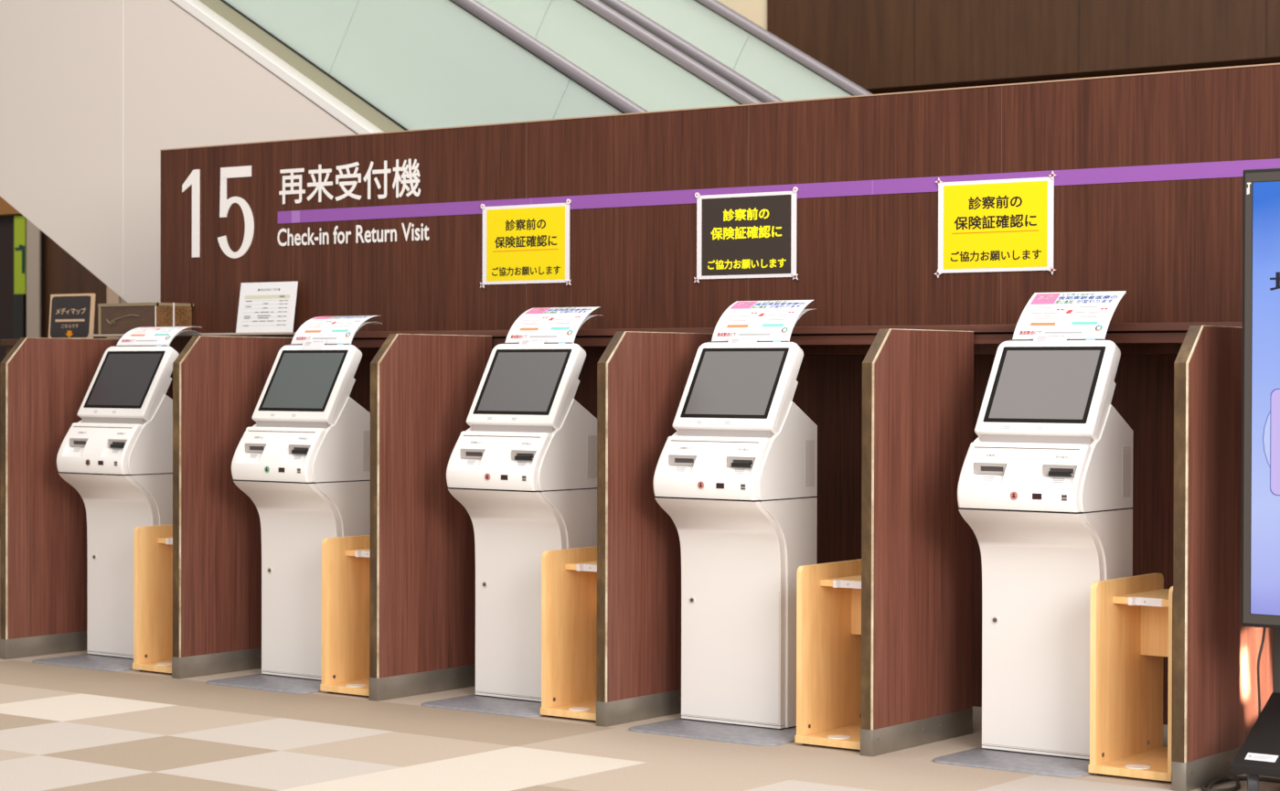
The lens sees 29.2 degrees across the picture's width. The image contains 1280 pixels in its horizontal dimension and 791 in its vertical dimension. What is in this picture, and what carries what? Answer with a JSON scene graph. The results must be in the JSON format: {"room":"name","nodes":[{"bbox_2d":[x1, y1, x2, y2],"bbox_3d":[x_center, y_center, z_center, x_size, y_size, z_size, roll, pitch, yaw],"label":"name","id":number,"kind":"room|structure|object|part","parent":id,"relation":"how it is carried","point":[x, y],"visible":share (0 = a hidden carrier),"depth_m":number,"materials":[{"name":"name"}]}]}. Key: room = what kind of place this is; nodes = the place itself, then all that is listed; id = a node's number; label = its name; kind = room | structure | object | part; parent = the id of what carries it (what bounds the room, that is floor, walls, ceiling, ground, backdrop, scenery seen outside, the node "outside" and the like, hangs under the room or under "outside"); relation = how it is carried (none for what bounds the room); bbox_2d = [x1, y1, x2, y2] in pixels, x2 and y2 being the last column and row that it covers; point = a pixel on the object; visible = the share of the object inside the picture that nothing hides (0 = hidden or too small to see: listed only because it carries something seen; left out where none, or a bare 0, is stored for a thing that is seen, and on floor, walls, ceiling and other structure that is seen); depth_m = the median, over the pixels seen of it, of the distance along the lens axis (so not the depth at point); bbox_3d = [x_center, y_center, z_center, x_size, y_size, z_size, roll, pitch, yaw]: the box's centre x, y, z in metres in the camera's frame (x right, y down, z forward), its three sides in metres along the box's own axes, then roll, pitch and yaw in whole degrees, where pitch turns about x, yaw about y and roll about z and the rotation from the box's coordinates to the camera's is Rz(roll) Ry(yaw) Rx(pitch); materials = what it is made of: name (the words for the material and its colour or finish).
{"room":"hospital interior","nodes":[
{"label":"hospital interior","id":0,"kind":"room"},
{"bbox_2d":[41,230,106,338],"bbox_3d":[-3.680,-0.622,16.360,0.680,3.200,0.200,1,1,37],"label":"wall","id":1,"kind":"structure","parent":0,"point":[61,273],"depth_m":16.36,"materials":[{"name":"brown wood"}]},
{"bbox_2d":[0,196,21,215],"bbox_3d":[-4.509,-1.504,16.968,1.210,0.550,0.260,1,1,37],"label":"trim","id":2,"kind":"structure","parent":1,"relation":"attached to","point":[5,208],"depth_m":16.65,"materials":[{"name":"brown wood"}]},
{"bbox_2d":[26,218,41,337],"bbox_3d":[-4.055,-0.624,16.456,0.135,3.200,0.020,1,1,37],"label":"trim","id":3,"kind":"structure","parent":1,"relation":"attached to","point":[33,232],"depth_m":16.44,"materials":[{"name":"beige"}]},
{"bbox_2d":[106,286,119,338],"bbox_3d":[-3.425,-0.618,16.017,0.120,3.200,0.020,1,1,37],"label":"trim","id":4,"kind":"structure","parent":1,"relation":"attached to","point":[112,297],"depth_m":16.01,"materials":[{"name":"beige paint"}]},
{"bbox_2d":[119,296,127,338],"bbox_3d":[-3.319,-0.617,15.949,0.130,3.200,0.020,1,1,37],"label":"trim","id":5,"kind":"structure","parent":1,"relation":"attached to","point":[122,300],"depth_m":15.97,"materials":[{"name":"beige"}]},
{"bbox_2d":[0,650,1279,790],"bbox_3d":[0.127,1.055,8.980,21.000,0.001,16.000,1,1,37],"label":"floor","id":6,"kind":"structure","parent":0,"point":[62,728],"depth_m":7.39,"materials":[{"name":"beige tile"}]},
{"bbox_2d":[0,214,22,362],"bbox_3d":[-4.577,-0.130,17.016,0.985,2.200,0.120,1,1,37],"label":"door","id":7,"kind":"structure","parent":6,"relation":"on","point":[6,222],"depth_m":16.80,"materials":[{"name":"black"}]},
{"bbox_2d":[12,215,26,339],"bbox_3d":[-4.185,-0.120,16.639,0.115,2.190,0.050,1,1,37],"label":"panel","id":8,"kind":"object","parent":6,"relation":"on","point":[19,296],"visible":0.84,"depth_m":16.61,"materials":[{"name":"green"}]},
{"bbox_3d":[-4.187,0.144,16.642,0.105,1.660,0.050,1,1,37],"label":"panel","id":9,"kind":"part","parent":8,"relation":"part of","materials":[{"name":"black"}]},
{"bbox_3d":[-4.183,-0.950,16.631,0.115,0.530,0.030,1,1,37],"label":"panel","id":10,"kind":"part","parent":8,"relation":"part of","materials":[{"name":"green"}]},
{"bbox_2d":[0,337,119,659],"bbox_3d":[-2.335,0.404,9.959,0.044,1.272,0.604,1,1,37],"label":"divider","id":11,"kind":"object","parent":6,"relation":"on","point":[45,382],"visible":0.72,"depth_m":9.85,"materials":[{"name":"laminate"}]},
{"bbox_3d":[-2.337,1.000,9.965,0.043,0.079,0.604,1,1,37],"label":"kick plate","id":12,"kind":"part","parent":11,"relation":"part of","materials":[{"name":"metal"}]},
{"bbox_2d":[0,338,120,354],"bbox_3d":[-2.531,0.384,11.325,0.760,1.285,0.458,1,1,37],"label":"cabinet","id":13,"kind":"object","parent":6,"relation":"on","point":[9,343],"visible":0.11,"depth_m":11.35,"materials":[{"name":"brown wood"}]},
{"bbox_2d":[48,293,95,338],"bbox_3d":[-2.594,-0.360,11.223,0.292,0.207,0.032,1,1,37],"label":"chalkboard sign","id":14,"kind":"object","parent":13,"relation":"on","point":[71,315],"visible":0.99,"depth_m":11.21,"materials":[{"name":"black wood"}]},
{"bbox_2d":[32,344,179,671],"bbox_3d":[-2.047,0.421,9.651,0.514,1.244,0.477,1,1,37],"label":"kiosk","id":15,"kind":"object","parent":6,"relation":"on","point":[118,457],"visible":0.8,"depth_m":9.66,"materials":[{"name":"white plastic"}]},
{"bbox_3d":[-2.050,1.040,9.655,0.514,0.006,0.473,1,1,37],"label":"plate","id":16,"kind":"part","parent":15,"relation":"part of","materials":[{"name":"grey metal"}]},
{"bbox_3d":[-2.087,0.665,9.659,0.390,0.715,0.178,1,1,37],"label":"door","id":17,"kind":"part","parent":15,"relation":"part of","materials":[{"name":"white"}]},
{"bbox_2d":[77,346,179,421],"bbox_3d":[-2.024,-0.046,9.734,0.392,0.297,0.197,1,1,37],"label":"monitor","id":18,"kind":"object","parent":15,"relation":"on","point":[128,383],"depth_m":9.68,"materials":[{"name":"white plastic"}]},
{"bbox_2d":[116,326,201,345],"bbox_3d":[-1.930,-0.236,9.869,0.308,0.084,0.182,1,1,37],"label":"leaflet","id":19,"kind":"object","parent":15,"relation":"on","point":[145,336],"visible":1,"depth_m":9.83,"materials":[{"name":"white paper"}]},
{"bbox_2d":[168,330,202,346],"bbox_3d":[-1.929,-0.226,9.877,0.308,0.068,0.183,1,1,37],"label":"leaflet","id":20,"kind":"object","parent":15,"relation":"on","point":[182,332],"visible":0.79,"depth_m":9.86,"materials":[{"name":"white paper"}]},
{"bbox_2d":[132,524,172,672],"bbox_3d":[-1.692,0.772,9.434,0.253,0.548,0.444,1,1,37],"label":"stand","id":21,"kind":"object","parent":6,"relation":"on","point":[153,545],"visible":0.39,"depth_m":9.38,"materials":[{"name":"brown wood"}]},
{"bbox_3d":[-1.692,1.027,9.436,0.253,0.023,0.444,1,1,37],"label":"board","id":22,"kind":"part","parent":21,"relation":"part of","materials":[{"name":"brown wood"}]},
{"bbox_2d":[158,536,172,543],"bbox_3d":[-1.657,0.554,9.469,0.220,0.019,0.325,1,1,37],"label":"shelf","id":23,"kind":"object","parent":21,"relation":"attached to","point":[161,539],"depth_m":9.39,"materials":[{"name":"brown wood"}]},
{"bbox_2d":[171,335,293,678],"bbox_3d":[-1.537,0.411,9.356,0.044,1.272,0.604,1,1,37],"label":"divider","id":24,"kind":"object","parent":6,"relation":"on","point":[218,381],"visible":0.8,"depth_m":9.24,"materials":[{"name":"laminate"}]},
{"bbox_3d":[-1.539,1.008,9.361,0.043,0.079,0.604,1,1,37],"label":"kick plate","id":25,"kind":"part","parent":24,"relation":"part of","materials":[{"name":"metal"}]},
{"bbox_2d":[206,339,370,693],"bbox_3d":[-1.253,0.422,9.011,0.514,1.258,0.477,1,1,37],"label":"kiosk","id":26,"kind":"object","parent":6,"relation":"on","point":[304,463],"visible":0.92,"depth_m":9.03,"materials":[{"name":"white plastic"}]},
{"bbox_3d":[-1.256,1.048,9.016,0.514,0.006,0.473,1,1,37],"label":"plate","id":27,"kind":"part","parent":26,"relation":"part of","materials":[{"name":"grey metal"}]},
{"bbox_3d":[-1.293,0.673,9.020,0.390,0.715,0.178,1,1,37],"label":"door","id":28,"kind":"part","parent":26,"relation":"part of","materials":[{"name":"white metal"}]},
{"bbox_2d":[251,344,362,425],"bbox_3d":[-1.230,-0.038,9.095,0.392,0.297,0.197,1,1,37],"label":"monitor","id":29,"kind":"object","parent":26,"relation":"on","point":[305,384],"depth_m":9.04,"materials":[{"name":"white plastic"}]},
{"bbox_2d":[291,315,376,344],"bbox_3d":[-1.141,-0.243,9.222,0.308,0.114,0.163,1,1,37],"label":"leaflet","id":30,"kind":"object","parent":26,"relation":"on","point":[335,329],"visible":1,"depth_m":9.19,"materials":[{"name":"white paper"}]},
{"bbox_2d":[350,321,381,344],"bbox_3d":[-1.138,-0.230,9.233,0.308,0.091,0.170,1,1,37],"label":"leaflet","id":31,"kind":"object","parent":26,"relation":"on","point":[364,323],"visible":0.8,"depth_m":9.14,"materials":[{"name":"white paper"}]},
{"bbox_2d":[362,430,370,470],"bbox_3d":[-1.002,0.204,9.064,0.001,0.148,0.053,1,1,37],"label":"vent grille","id":32,"kind":"object","parent":26,"relation":"attached to","point":[366,433],"depth_m":9.06,"materials":[{"name":"beige plastic"}]},
{"bbox_2d":[320,534,369,695],"bbox_3d":[-0.898,0.780,8.814,0.253,0.548,0.444,1,1,37],"label":"stand","id":33,"kind":"object","parent":6,"relation":"on","point":[345,560],"visible":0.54,"depth_m":8.77,"materials":[{"name":"brown wood"}]},
{"bbox_3d":[-0.899,1.034,8.816,0.253,0.023,0.444,1,1,37],"label":"board","id":34,"kind":"part","parent":33,"relation":"part of","materials":[{"name":"brown wood"}]},
{"bbox_2d":[346,548,369,555],"bbox_3d":[-0.864,0.562,8.848,0.220,0.019,0.325,1,1,37],"label":"shelf","id":35,"kind":"object","parent":33,"relation":"attached to","point":[349,551],"depth_m":8.76,"materials":[{"name":"brown wood"}]},
{"bbox_2d":[0,0,761,302],"bbox_3d":[-0.940,-1.293,11.657,8.914,5.091,1.530,1,1,37],"label":"escalator","id":36,"kind":"object","parent":6,"relation":"on","point":[92,92],"visible":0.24,"depth_m":11.66,"materials":[{"name":"beige"}]},
{"bbox_3d":[-0.687,-0.810,10.620,7.511,0.044,0.175,36,21,31],"label":"white trim","id":37,"kind":"part","parent":36,"relation":"part of","materials":[{"name":"white metal"}]},
{"bbox_3d":[-1.730,-2.058,11.453,1.276,0.636,0.012,36,21,31],"label":"glass panel","id":38,"kind":"part","parent":36,"relation":"part of","materials":[{"name":"white"}]},
{"bbox_3d":[-0.847,-1.410,10.790,1.276,0.636,0.012,36,21,31],"label":"glass panel","id":39,"kind":"part","parent":36,"relation":"part of","materials":[{"name":"white"}]},
{"bbox_3d":[-0.964,-2.065,12.466,1.276,0.636,0.012,36,21,31],"label":"glass panel","id":40,"kind":"part","parent":36,"relation":"part of","materials":[{"name":"white"}]},
{"bbox_3d":[-0.382,-1.410,10.438,7.511,0.011,0.028,36,21,31],"label":"handrail","id":41,"kind":"part","parent":36,"relation":"part of","materials":[{"name":"silver"}]},
{"bbox_3d":[-0.371,-1.434,10.430,7.511,0.050,0.072,36,21,31],"label":"handrail","id":42,"kind":"part","parent":36,"relation":"part of","materials":[{"name":"grey rubber"}]},
{"bbox_3d":[0.035,-0.761,10.127,1.276,0.636,0.012,36,21,31],"label":"glass panel","id":43,"kind":"part","parent":36,"relation":"part of","materials":[{"name":"white"}]},
{"bbox_3d":[-0.081,-1.417,11.803,1.276,0.636,0.012,36,21,31],"label":"glass panel","id":44,"kind":"part","parent":36,"relation":"part of","materials":[{"name":"white"}]},
{"bbox_3d":[0.384,-1.417,11.451,7.511,0.011,0.028,36,21,31],"label":"handrail","id":45,"kind":"part","parent":36,"relation":"part of","materials":[{"name":"silver metal"}]},
{"bbox_3d":[0.395,-1.441,11.443,7.511,0.050,0.072,36,21,31],"label":"handrail","id":46,"kind":"part","parent":36,"relation":"part of","materials":[{"name":"grey rubber"}]},
{"bbox_2d":[368,333,491,701],"bbox_3d":[-0.739,0.419,8.753,0.044,1.272,0.604,1,1,37],"label":"divider","id":47,"kind":"object","parent":6,"relation":"on","point":[423,387],"visible":0.82,"depth_m":8.68,"materials":[{"name":"laminate"}]},
{"bbox_3d":[-0.741,1.015,8.758,0.043,0.079,0.604,1,1,37],"label":"kick plate","id":48,"kind":"part","parent":47,"relation":"part of","materials":[{"name":"metal"}]},
{"bbox_2d":[421,337,597,717],"bbox_3d":[-0.416,0.429,8.429,0.514,1.258,0.477,1,1,37],"label":"kiosk","id":49,"kind":"object","parent":6,"relation":"on","point":[524,471],"visible":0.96,"depth_m":8.45,"materials":[{"name":"white plastic"}]},
{"bbox_3d":[-0.419,1.055,8.433,0.514,0.006,0.473,1,1,37],"label":"plate","id":50,"kind":"part","parent":49,"relation":"part of","materials":[{"name":"grey metal"}]},
{"bbox_3d":[-0.456,0.680,8.437,0.390,0.715,0.178,1,1,37],"label":"door","id":51,"kind":"part","parent":49,"relation":"part of","materials":[{"name":"white metal"}]},
{"bbox_2d":[466,343,586,429],"bbox_3d":[-0.393,-0.031,8.512,0.392,0.297,0.197,1,1,37],"label":"monitor","id":52,"kind":"object","parent":49,"relation":"on","point":[522,386],"depth_m":8.46,"materials":[{"name":"white plastic"}]},
{"bbox_2d":[505,306,600,342],"bbox_3d":[-0.307,-0.245,8.636,0.308,0.133,0.154,1,1,37],"label":"leaflet","id":53,"kind":"object","parent":49,"relation":"on","point":[557,325],"visible":1,"depth_m":8.62,"materials":[{"name":"white paper"}]},
{"bbox_2d":[573,315,595,342],"bbox_3d":[-0.303,-0.230,8.649,0.308,0.105,0.166,1,1,37],"label":"leaflet","id":54,"kind":"object","parent":49,"relation":"on","point":[587,316],"visible":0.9,"depth_m":8.55,"materials":[{"name":"white paper"}]},
{"bbox_2d":[586,435,597,478],"bbox_3d":[-0.166,0.211,8.481,0.001,0.148,0.053,1,1,37],"label":"vent grille","id":55,"kind":"object","parent":49,"relation":"attached to","point":[592,440],"depth_m":8.48,"materials":[{"name":"beige plastic"}]},
{"bbox_2d":[540,545,597,720],"bbox_3d":[-0.095,0.787,8.222,0.253,0.548,0.444,1,1,37],"label":"stand","id":56,"kind":"object","parent":6,"relation":"on","point":[569,576],"visible":0.41,"depth_m":8.20,"materials":[{"name":"brown wood"}]},
{"bbox_3d":[-0.096,1.042,8.224,0.253,0.023,0.444,1,1,37],"label":"board","id":57,"kind":"part","parent":56,"relation":"part of","materials":[{"name":"brown wood"}]},
{"bbox_2d":[565,560,597,569],"bbox_3d":[-0.061,0.570,8.257,0.220,0.019,0.325,1,1,37],"label":"shelf","id":58,"kind":"object","parent":56,"relation":"attached to","point":[570,564],"depth_m":8.18,"materials":[{"name":"brown wood"}]},
{"bbox_2d":[596,330,713,726],"bbox_3d":[0.058,0.426,8.150,0.044,1.272,0.604,1,1,37],"label":"divider","id":59,"kind":"object","parent":6,"relation":"on","point":[642,377],"visible":0.77,"depth_m":8.03,"materials":[{"name":"laminate"}]},
{"bbox_3d":[0.056,1.023,8.155,0.043,0.079,0.604,1,1,37],"label":"kick plate","id":60,"kind":"part","parent":59,"relation":"part of","materials":[{"name":"metal"}]},
{"bbox_2d":[629,335,817,746],"bbox_3d":[0.315,0.436,7.836,0.567,1.258,0.477,1,1,37],"label":"kiosk","id":61,"kind":"object","parent":6,"relation":"on","point":[736,480],"visible":0.98,"depth_m":7.86,"materials":[{"name":"white plastic"}]},
{"bbox_3d":[0.312,1.062,7.840,0.567,0.006,0.473,1,1,37],"label":"plate","id":62,"kind":"part","parent":61,"relation":"part of","materials":[{"name":"grey metal"}]},
{"bbox_3d":[0.254,0.687,7.860,0.390,0.715,0.178,1,1,37],"label":"door","id":63,"kind":"part","parent":61,"relation":"part of","materials":[{"name":"white metal"}]},
{"bbox_2d":[672,341,803,434],"bbox_3d":[0.317,-0.024,7.934,0.392,0.297,0.197,1,1,37],"label":"monitor","id":64,"kind":"object","parent":61,"relation":"on","point":[731,388],"depth_m":7.89,"materials":[{"name":"white plastic"}]},
{"bbox_2d":[711,299,813,341],"bbox_3d":[0.401,-0.242,8.056,0.308,0.141,0.148,1,1,37],"label":"leaflet","id":65,"kind":"object","parent":61,"relation":"on","point":[769,320],"visible":1,"depth_m":8.04,"materials":[{"name":"white paper"}]},
{"bbox_2d":[789,309,811,341],"bbox_3d":[0.406,-0.227,8.069,0.308,0.114,0.160,1,1,37],"label":"leaflet","id":66,"kind":"object","parent":61,"relation":"on","point":[804,311],"visible":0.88,"depth_m":7.98,"materials":[{"name":"white paper"}]},
{"bbox_2d":[804,439,814,486],"bbox_3d":[0.545,0.218,7.904,0.001,0.148,0.053,1,1,37],"label":"vent grille","id":67,"kind":"object","parent":61,"relation":"attached to","point":[809,444],"depth_m":7.90,"materials":[{"name":"beige plastic"}]},
{"bbox_2d":[598,0,872,102],"bbox_3d":[-0.017,-1.301,12.877,8.914,5.091,1.530,1,1,37],"label":"escalator","id":68,"kind":"object","parent":6,"relation":"on","point":[757,61],"visible":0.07,"depth_m":13.13,"materials":[{"name":"beige"}]},
{"bbox_3d":[0.035,-2.017,13.629,1.276,0.636,0.012,36,21,31],"label":"glass panel","id":69,"kind":"part","parent":68,"relation":"part of","materials":[{"name":"white"}]},
{"bbox_3d":[0.552,-1.442,11.650,7.511,0.050,0.072,36,21,31],"label":"handrail","id":70,"kind":"part","parent":68,"relation":"part of","materials":[{"name":"grey rubber"}]},
{"bbox_3d":[1.306,-1.425,12.672,7.511,0.011,0.028,36,21,31],"label":"handrail","id":71,"kind":"part","parent":68,"relation":"part of","materials":[{"name":"silver"}]},
{"bbox_3d":[1.318,-1.449,12.663,7.511,0.050,0.072,36,21,31],"label":"handrail","id":72,"kind":"part","parent":68,"relation":"part of","materials":[{"name":"grey rubber"}]},
{"bbox_3d":[0.918,-1.369,12.966,1.276,0.636,0.012,36,21,31],"label":"glass panel","id":73,"kind":"part","parent":68,"relation":"part of","materials":[{"name":"white"}]},
{"bbox_2d":[794,558,861,749],"bbox_3d":[0.708,0.795,7.617,0.253,0.548,0.444,1,1,37],"label":"stand","id":74,"kind":"object","parent":6,"relation":"on","point":[828,594],"visible":0.48,"depth_m":7.61,"materials":[{"name":"brown wood"}]},
{"bbox_3d":[0.708,1.050,7.619,0.253,0.023,0.444,1,1,37],"label":"board","id":75,"kind":"part","parent":74,"relation":"part of","materials":[{"name":"brown wood"}]},
{"bbox_2d":[820,575,861,586],"bbox_3d":[0.742,0.577,7.652,0.220,0.019,0.325,1,1,37],"label":"shelf","id":76,"kind":"object","parent":74,"relation":"attached to","point":[825,580],"depth_m":7.58,"materials":[{"name":"brown wood"}]},
{"bbox_2d":[860,328,973,756],"bbox_3d":[0.856,0.434,7.546,0.044,1.272,0.604,1,1,37],"label":"divider","id":77,"kind":"object","parent":6,"relation":"on","point":[918,384],"visible":0.99,"depth_m":7.49,"materials":[{"name":"laminate"}]},
{"bbox_3d":[0.854,1.030,7.552,0.043,0.079,0.604,1,1,37],"label":"kick plate","id":78,"kind":"part","parent":77,"relation":"part of","materials":[{"name":"metal"}]},
{"bbox_2d":[932,333,1132,777],"bbox_3d":[1.178,0.444,7.241,0.484,1.258,0.477,1,1,37],"label":"kiosk","id":79,"kind":"object","parent":6,"relation":"on","point":[1045,485],"visible":0.96,"depth_m":7.25,"materials":[{"name":"white plastic"}]},
{"bbox_3d":[1.175,1.070,7.245,0.484,0.006,0.473,1,1,37],"label":"plate","id":80,"kind":"part","parent":79,"relation":"part of","materials":[{"name":"grey metal"}]},
{"bbox_3d":[1.150,0.695,7.241,0.390,0.715,0.178,1,1,37],"label":"door","id":81,"kind":"part","parent":79,"relation":"part of","materials":[{"name":"white metal"}]},
{"bbox_2d":[974,340,1120,440],"bbox_3d":[1.213,-0.015,7.315,0.392,0.297,0.197,1,1,37],"label":"monitor","id":82,"kind":"object","parent":79,"relation":"on","point":[1036,389],"depth_m":7.27,"materials":[{"name":"white plastic"}]},
{"bbox_2d":[1012,290,1126,339],"bbox_3d":[1.296,-0.239,7.435,0.308,0.152,0.145,1,1,37],"label":"leaflet","id":83,"kind":"object","parent":79,"relation":"on","point":[1079,314],"visible":1,"depth_m":7.43,"materials":[{"name":"white paper"}]},
{"bbox_2d":[1121,447,1130,497],"bbox_3d":[1.441,0.226,7.284,0.001,0.148,0.053,1,1,37],"label":"vent grille","id":84,"kind":"object","parent":79,"relation":"attached to","point":[1125,451],"depth_m":7.28,"materials":[{"name":"beige plastic"}]},
{"bbox_2d":[1088,572,1173,782],"bbox_3d":[1.505,0.802,7.066,0.253,0.548,0.444,1,1,37],"label":"stand","id":85,"kind":"object","parent":6,"relation":"on","point":[1132,616],"visible":0.68,"depth_m":7.07,"materials":[{"name":"brown wood"}]},
{"bbox_3d":[1.504,1.057,7.068,0.253,0.023,0.444,1,1,37],"label":"board","id":86,"kind":"part","parent":85,"relation":"part of","materials":[{"name":"brown wood"}]},
{"bbox_2d":[1112,588,1169,606],"bbox_3d":[1.539,0.584,7.101,0.220,0.019,0.325,1,1,37],"label":"shelf","id":87,"kind":"object","parent":85,"relation":"attached to","point":[1121,597],"depth_m":7.03,"materials":[{"name":"brown wood"}]},
{"bbox_3d":[1.602,0.788,6.995,0.011,0.518,0.440,1,1,37],"label":"panel","id":88,"kind":"part","parent":85,"relation":"part of","materials":[{"name":"brown wood"}]},
{"bbox_2d":[1171,325,1273,790],"bbox_3d":[1.654,0.442,6.943,0.044,1.272,0.604,1,1,37],"label":"divider","id":89,"kind":"object","parent":6,"relation":"on","point":[1215,690],"visible":0.7,"depth_m":6.81,"materials":[{"name":"laminate"}]},
{"bbox_3d":[1.651,1.038,6.949,0.043,0.079,0.604,1,1,37],"label":"kick plate","id":90,"kind":"part","parent":89,"relation":"part of","materials":[{"name":"metal"}]},
{"bbox_2d":[1200,775,1279,790],"bbox_3d":[1.859,1.069,6.674,0.658,0.020,0.348,0,1,13],"label":"cable","id":91,"kind":"object","parent":6,"relation":"on","point":[1206,786],"visible":0.93,"depth_m":6.80,"materials":[{"name":"grey plastic"}]},
{"bbox_2d":[1230,168,1279,790],"bbox_3d":[1.975,0.239,6.549,0.683,1.686,0.472,1,1,37],"label":"display stand","id":92,"kind":"object","parent":6,"relation":"on","point":[1259,754],"visible":1,"depth_m":6.57,"materials":[{"name":"black"}]},
{"bbox_2d":[1248,754,1271,758],"bbox_3d":[1.649,0.963,6.546,0.064,0.006,0.009,1,1,37],"label":"print","id":93,"kind":"object","parent":92,"relation":"on","point":[1250,756],"depth_m":6.55,"materials":[{"name":"grey paper"}]},
{"bbox_2d":[1257,627,1266,716],"bbox_3d":[1.688,0.832,6.707,0.023,0.456,0.162,0,1,8],"label":"power cord","id":94,"kind":"object","parent":92,"relation":"hanging from","point":[1264,628],"visible":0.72,"depth_m":6.66,"materials":[{"name":"grey plastic"}]},
{"bbox_3d":[1.762,0.384,6.783,0.022,1.210,0.024,1,1,37],"label":"post","id":95,"kind":"part","parent":92,"relation":"part of","materials":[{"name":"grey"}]},
{"bbox_2d":[160,63,1279,725],"bbox_3d":[0.747,0.026,8.526,6.600,2.070,0.445,1,1,37],"label":"wall","id":96,"kind":"structure","parent":0,"point":[1148,168],"depth_m":8.49,"materials":[{"name":"laminate"}]},
{"bbox_2d":[87,331,296,336],"bbox_3d":[-1.764,-0.247,10.011,1.199,0.008,0.219,1,1,37],"label":"trim","id":97,"kind":"structure","parent":96,"relation":"attached to","point":[272,333],"depth_m":9.81,"materials":[{"name":"beige wood"}]},
{"bbox_2d":[97,302,193,334],"bbox_3d":[-2.057,-0.319,10.235,0.353,0.129,0.215,1,1,37],"label":"box","id":98,"kind":"object","parent":97,"relation":"on","point":[113,318],"visible":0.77,"depth_m":10.15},
{"bbox_2d":[235,281,298,332],"bbox_3d":[-1.501,-0.353,9.881,0.322,0.207,0.034,1,1,37],"label":"paper notice","id":99,"kind":"object","parent":97,"relation":"on","point":[263,307],"visible":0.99,"depth_m":9.88,"materials":[{"name":"white paper"}]},
{"bbox_2d":[480,198,571,287],"bbox_3d":[-0.427,-0.562,9.127,0.436,0.318,0.007,1,1,37],"label":"poster","id":100,"kind":"object","parent":96,"relation":"attached to","point":[522,243],"visible":1,"depth_m":9.13,"materials":[{"name":"yellow paper"}]},
{"bbox_3d":[0.654,-1.006,8.391,6.600,0.005,0.126,1,1,37],"label":"trim","id":101,"kind":"part","parent":96,"relation":"part of","materials":[{"name":"beige wood"}]},
{"bbox_2d":[693,186,798,282],"bbox_3d":[0.366,-0.555,8.528,0.436,0.320,0.007,1,1,37],"label":"poster","id":102,"kind":"object","parent":96,"relation":"attached to","point":[745,235],"visible":1,"depth_m":8.53,"materials":[{"name":"black paper"}]},
{"bbox_2d":[351,332,1186,348],"bbox_3d":[0.961,-0.180,7.978,5.600,0.030,0.177,1,1,37],"label":"trim","id":103,"kind":"structure","parent":96,"relation":"attached to","point":[1115,337],"depth_m":8.05,"materials":[{"name":"laminate"}]},
{"bbox_2d":[352,321,1242,339],"bbox_3d":[0.956,-0.214,7.971,5.600,0.024,0.193,1,1,37],"label":"trim","id":104,"kind":"structure","parent":96,"relation":"attached to","point":[1113,326],"depth_m":8.05,"materials":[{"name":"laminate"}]},
{"bbox_2d":[934,170,1056,277],"bbox_3d":[1.144,-0.549,7.939,0.446,0.332,0.007,1,1,37],"label":"poster","id":105,"kind":"object","parent":96,"relation":"attached to","point":[996,225],"visible":1,"depth_m":7.94,"materials":[{"name":"yellow paper"}]},
{"bbox_2d":[716,0,767,30],"bbox_3d":[-2.220,-3.586,18.433,7.863,3.900,0.200,1,1,37],"label":"wall","id":106,"kind":"structure","parent":0,"point":[755,11],"depth_m":16.08,"materials":[{"name":"beige paint"}]},
{"bbox_2d":[767,0,1279,93],"bbox_3d":[4.929,-3.683,12.962,10.135,3.570,0.202,1,1,37],"label":"wall","id":107,"kind":"structure","parent":0,"point":[880,46],"depth_m":14.86,"materials":[{"name":"brown wood"}]},
{"bbox_2d":[872,61,1279,94],"bbox_3d":[5.012,-0.621,13.330,10.400,3.300,0.150,1,1,37],"label":"trim","id":108,"kind":"structure","parent":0,"point":[1273,61],"depth_m":14.98,"materials":[{"name":"brown wood"}]}
]}

